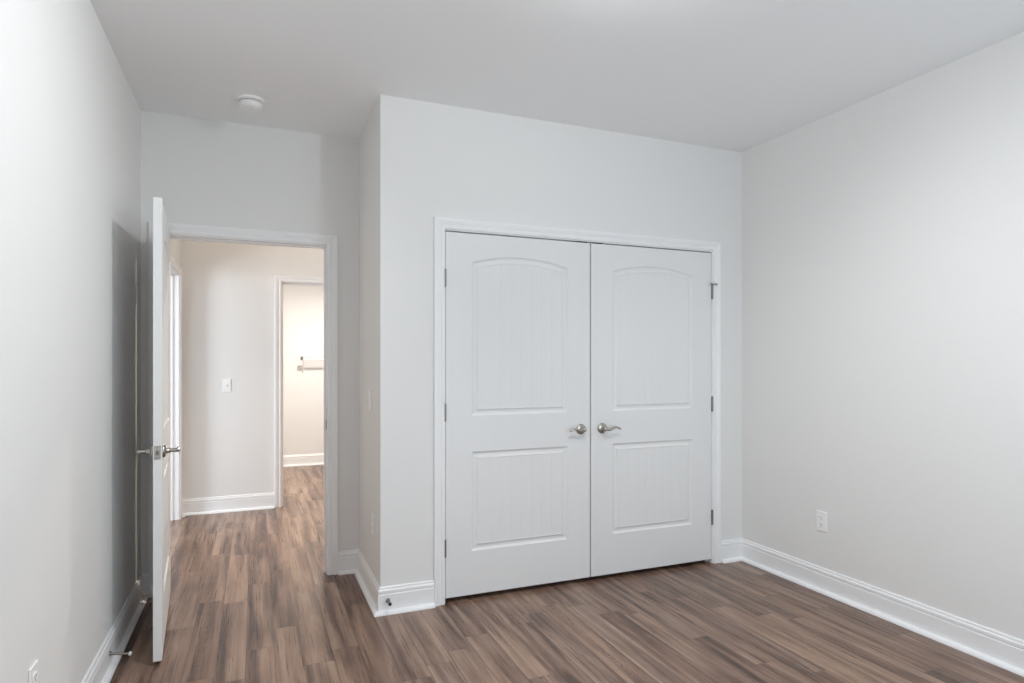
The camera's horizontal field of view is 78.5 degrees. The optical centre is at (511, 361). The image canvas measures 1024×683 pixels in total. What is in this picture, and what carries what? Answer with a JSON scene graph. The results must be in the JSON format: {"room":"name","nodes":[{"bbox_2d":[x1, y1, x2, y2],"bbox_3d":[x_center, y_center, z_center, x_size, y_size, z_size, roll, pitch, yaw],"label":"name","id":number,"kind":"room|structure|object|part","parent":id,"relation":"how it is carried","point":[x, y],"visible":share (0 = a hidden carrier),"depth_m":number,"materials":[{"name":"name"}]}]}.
{"room":"empty bedroom","nodes":[
{"label":"empty bedroom","id":0,"kind":"room"},
{"bbox_2d":[0,0,180,682],"bbox_3d":[-2.119,-0.038,3.439,0.120,2.740,8.870,0,0,-22],"label":"wall","id":1,"kind":"structure","parent":0,"point":[70,115],"depth_m":2.13,"materials":[{"name":"white paint"}]},
{"bbox_2d":[28,660,38,682],"bbox_3d":[-1.386,0.937,1.815,0.008,0.115,0.070,0,0,-22],"label":"wall outlet","id":2,"kind":"object","parent":1,"relation":"attached to","point":[33,673],"visible":1,"depth_m":1.81,"materials":[{"name":"white plastic"}]},
{"bbox_2d":[33,671,37,682],"bbox_3d":[-1.383,0.917,1.817,0.002,0.028,0.034,0,0,-22],"label":"receptacle","id":3,"kind":"object","parent":2,"relation":"attached to","point":[35,673],"depth_m":1.82,"materials":[{"name":"grey plastic"}]},
{"bbox_2d":[81,573,147,682],"bbox_3d":[-1.218,1.263,1.446,0.039,0.138,4.498,0,0,-22],"label":"baseboard","id":4,"kind":"structure","parent":1,"relation":"attached to","point":[103,667],"depth_m":2.88,"materials":[{"name":"white"}]},
{"bbox_2d":[109,651,131,656],"bbox_3d":[-1.697,1.266,2.714,0.087,0.034,0.024,0,0,-22],"label":"door stop","id":5,"kind":"object","parent":1,"relation":"attached to","point":[129,653],"visible":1,"depth_m":2.71,"materials":[{"name":"grey metal"}]},
{"bbox_2d":[141,111,358,572],"bbox_3d":[-0.428,-0.038,4.263,3.635,2.740,0.120,0,0,-22],"label":"wall","id":6,"kind":"structure","parent":0,"point":[205,172],"depth_m":3.77,"materials":[{"name":"white paint"}]},
{"bbox_2d":[136,197,179,661],"bbox_3d":[-1.755,0.298,3.148,0.174,2.031,0.930,0,0,-27],"label":"door","id":7,"kind":"structure","parent":6,"relation":"in","point":[160,450],"depth_m":2.79,"materials":[{"name":"white wood"}]},
{"bbox_3d":[-1.663,0.401,2.814,0.042,0.020,0.120,0,0,-27],"label":"lever","id":8,"kind":"part","parent":7,"relation":"part of","materials":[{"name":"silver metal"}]},
{"bbox_3d":[-1.610,0.401,2.784,0.030,0.063,0.063,0,0,-27],"label":"handle","id":9,"kind":"part","parent":7,"relation":"part of","materials":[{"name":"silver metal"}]},
{"bbox_3d":[-1.551,0.401,2.740,0.025,0.060,0.002,0,0,-26],"label":"latch plate","id":10,"kind":"part","parent":7,"relation":"part of","materials":[{"name":"silver metal"}]},
{"bbox_3d":[-1.552,0.401,2.813,0.030,0.063,0.063,0,0,-27],"label":"handle","id":11,"kind":"part","parent":7,"relation":"part of","materials":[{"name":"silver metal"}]},
{"bbox_3d":[-1.544,0.401,2.874,0.042,0.020,0.120,0,0,-27],"label":"lever","id":12,"kind":"part","parent":7,"relation":"part of","materials":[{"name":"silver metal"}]},
{"bbox_2d":[148,221,337,597],"bbox_3d":[-1.591,0.273,3.777,1.035,2.118,0.139,0,0,-22],"label":"door frame","id":13,"kind":"structure","parent":6,"relation":"attached to","point":[329,243],"depth_m":3.89,"materials":[{"name":"white wood"}]},
{"bbox_2d":[181,240,323,498],"bbox_3d":[-1.200,-0.038,6.153,3.635,2.740,0.120,0,0,-22],"label":"wall","id":14,"kind":"structure","parent":0,"point":[228,289],"depth_m":5.56,"materials":[{"name":"white paint"}]},
{"bbox_2d":[171,256,181,520],"bbox_3d":[-2.689,0.273,4.859,0.139,2.118,0.962,0,0,-22],"label":"door frame","id":15,"kind":"structure","parent":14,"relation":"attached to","point":[176,270],"depth_m":5.25,"materials":[{"name":"white wood"}]},
{"bbox_2d":[222,379,230,391],"bbox_3d":[-2.523,0.217,5.537,0.070,0.115,0.019,0,0,-22],"label":"light switch","id":16,"kind":"object","parent":14,"relation":"attached to","point":[226,383],"visible":1,"depth_m":5.54,"materials":[{"name":"white plastic"}]},
{"bbox_2d":[182,492,274,517],"bbox_3d":[-2.492,1.263,5.510,0.756,0.138,0.094,0,0,-22],"label":"baseboard","id":17,"kind":"structure","parent":14,"relation":"attached to","point":[234,503],"depth_m":5.54,"materials":[{"name":"white wood"}]},
{"bbox_2d":[275,275,323,507],"bbox_3d":[-1.758,0.273,5.915,0.910,2.118,0.139,0,0,-22],"label":"door frame","id":18,"kind":"structure","parent":14,"relation":"attached to","point":[280,280],"depth_m":5.70,"materials":[{"name":"white wood"}]},
{"bbox_2d":[283,284,323,455],"bbox_3d":[-2.082,-0.038,8.310,3.875,2.740,0.120,0,0,-22],"label":"wall","id":19,"kind":"structure","parent":0,"point":[303,305],"depth_m":8.01,"materials":[{"name":"white paint"}]},
{"bbox_2d":[283,453,323,466],"bbox_3d":[-1.641,1.263,7.232,3.635,0.138,2.210,0,0,-22],"label":"baseboard","id":20,"kind":"structure","parent":19,"relation":"attached to","point":[305,459],"depth_m":7.99,"materials":[{"name":"white wood"}]},
{"bbox_2d":[300,356,323,368],"bbox_3d":[-1.925,0.050,8.231,1.632,0.217,0.146,0,0,-22],"label":"wire shelf","id":21,"kind":"object","parent":19,"relation":"attached to","point":[301,357],"visible":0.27,"depth_m":7.91,"materials":[{"name":"white metal"}]},
{"bbox_3d":[-1.900,-0.022,8.176,1.600,0.022,0.022,0,0,-22],"label":"rail","id":22,"kind":"part","parent":21,"relation":"part of","materials":[{"name":"white metal"}]},
{"bbox_2d":[359,105,375,577],"bbox_3d":[-0.799,-0.038,3.720,0.120,2.740,0.605,0,0,-22],"label":"wall","id":23,"kind":"structure","parent":0,"point":[367,141],"depth_m":3.69,"materials":[{"name":"white paint"}]},
{"bbox_2d":[371,513,373,535],"bbox_3d":[-0.778,0.912,3.500,0.008,0.115,0.070,0,0,-22],"label":"wall outlet","id":24,"kind":"object","parent":23,"relation":"attached to","point":[372,514],"visible":1,"depth_m":3.49,"materials":[{"name":"white plastic"}]},
{"bbox_2d":[338,549,434,616],"bbox_3d":[-0.753,1.263,3.653,0.329,0.138,0.812,0,0,-30],"label":"baseboard","id":25,"kind":"structure","parent":23,"relation":"attached to","point":[416,596],"depth_m":3.38,"materials":[{"name":"white wood"}]},
{"bbox_2d":[90,0,1023,151],"bbox_3d":[-1.492,-1.458,3.695,6.275,0.100,9.110,0,0,-22],"label":"ceiling","id":26,"kind":"structure","parent":0,"point":[732,75],"depth_m":2.88,"materials":[{"name":"white paint"}]},
{"bbox_2d":[236,94,265,111],"bbox_3d":[-1.406,-1.381,3.374,0.147,0.054,0.147,0,0,-22],"label":"smoke detector","id":27,"kind":"object","parent":26,"relation":"attached to","point":[247,102],"visible":1,"depth_m":3.33,"materials":[{"name":"white plastic"}]},
{"bbox_2d":[376,94,741,586],"bbox_3d":[0.406,-0.038,3.821,2.427,2.740,0.120,0,0,-22],"label":"wall","id":28,"kind":"structure","parent":0,"point":[433,159],"depth_m":3.52,"materials":[{"name":"white paint"}]},
{"bbox_2d":[445,231,589,598],"bbox_3d":[0.052,0.293,3.602,0.913,2.025,0.090,0,0,-22],"label":"door","id":29,"kind":"structure","parent":28,"relation":"in","point":[517,309],"depth_m":3.60,"materials":[{"name":"white wood"}]},
{"bbox_3d":[0.390,0.408,3.705,0.110,0.027,0.028,0,0,-22],"label":"lever","id":30,"kind":"part","parent":29,"relation":"part of","materials":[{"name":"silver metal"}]},
{"bbox_3d":[0.418,0.408,3.746,0.063,0.063,0.030,0,0,-22],"label":"handle","id":31,"kind":"part","parent":29,"relation":"part of","materials":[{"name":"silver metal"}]},
{"bbox_2d":[433,217,720,605],"bbox_3d":[0.456,0.273,3.831,1.952,2.118,0.139,0,0,-22],"label":"door frame","id":32,"kind":"structure","parent":28,"relation":"attached to","point":[440,224],"depth_m":3.59,"materials":[{"name":"white wood"}]},
{"bbox_2d":[590,242,717,576],"bbox_3d":[0.912,0.293,3.953,0.927,2.025,0.090,0,0,-22],"label":"door","id":33,"kind":"structure","parent":28,"relation":"in","point":[651,400],"depth_m":3.95,"materials":[{"name":"white painted wood"},{"name":"metal hardware"}]},
{"bbox_3d":[0.553,0.408,3.801,0.063,0.063,0.030,0,0,-22],"label":"handle","id":34,"kind":"part","parent":33,"relation":"part of","materials":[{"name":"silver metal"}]},
{"bbox_3d":[0.608,0.408,3.795,0.124,0.027,0.028,0,0,-22],"label":"lever","id":35,"kind":"part","parent":33,"relation":"part of","materials":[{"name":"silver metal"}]},
{"bbox_2d":[110,465,1023,682],"bbox_3d":[-1.492,1.382,3.695,6.275,0.100,9.110,0,0,-22],"label":"floor","id":36,"kind":"structure","parent":0,"point":[252,600],"depth_m":3.10,"materials":[{"name":"wood"}]},
{"bbox_2d":[742,32,1023,640],"bbox_3d":[1.357,-0.038,4.860,0.120,2.740,8.870,0,0,-22],"label":"wall","id":37,"kind":"structure","parent":0,"point":[883,233],"depth_m":3.20,"materials":[{"name":"white paint"}]},
{"bbox_2d":[816,510,826,532],"bbox_3d":[1.792,0.927,3.626,0.008,0.115,0.070,0,0,-22],"label":"wall outlet","id":38,"kind":"object","parent":37,"relation":"attached to","point":[821,517],"visible":1,"depth_m":3.62,"materials":[{"name":"white plastic"}]},
{"bbox_2d":[721,538,1023,676],"bbox_3d":[2.179,1.263,2.443,0.187,0.138,3.773,0,0,-22],"label":"baseboard","id":39,"kind":"structure","parent":37,"relation":"attached to","point":[1002,650],"depth_m":3.21,"materials":[{"name":"white wood"}]}
]}

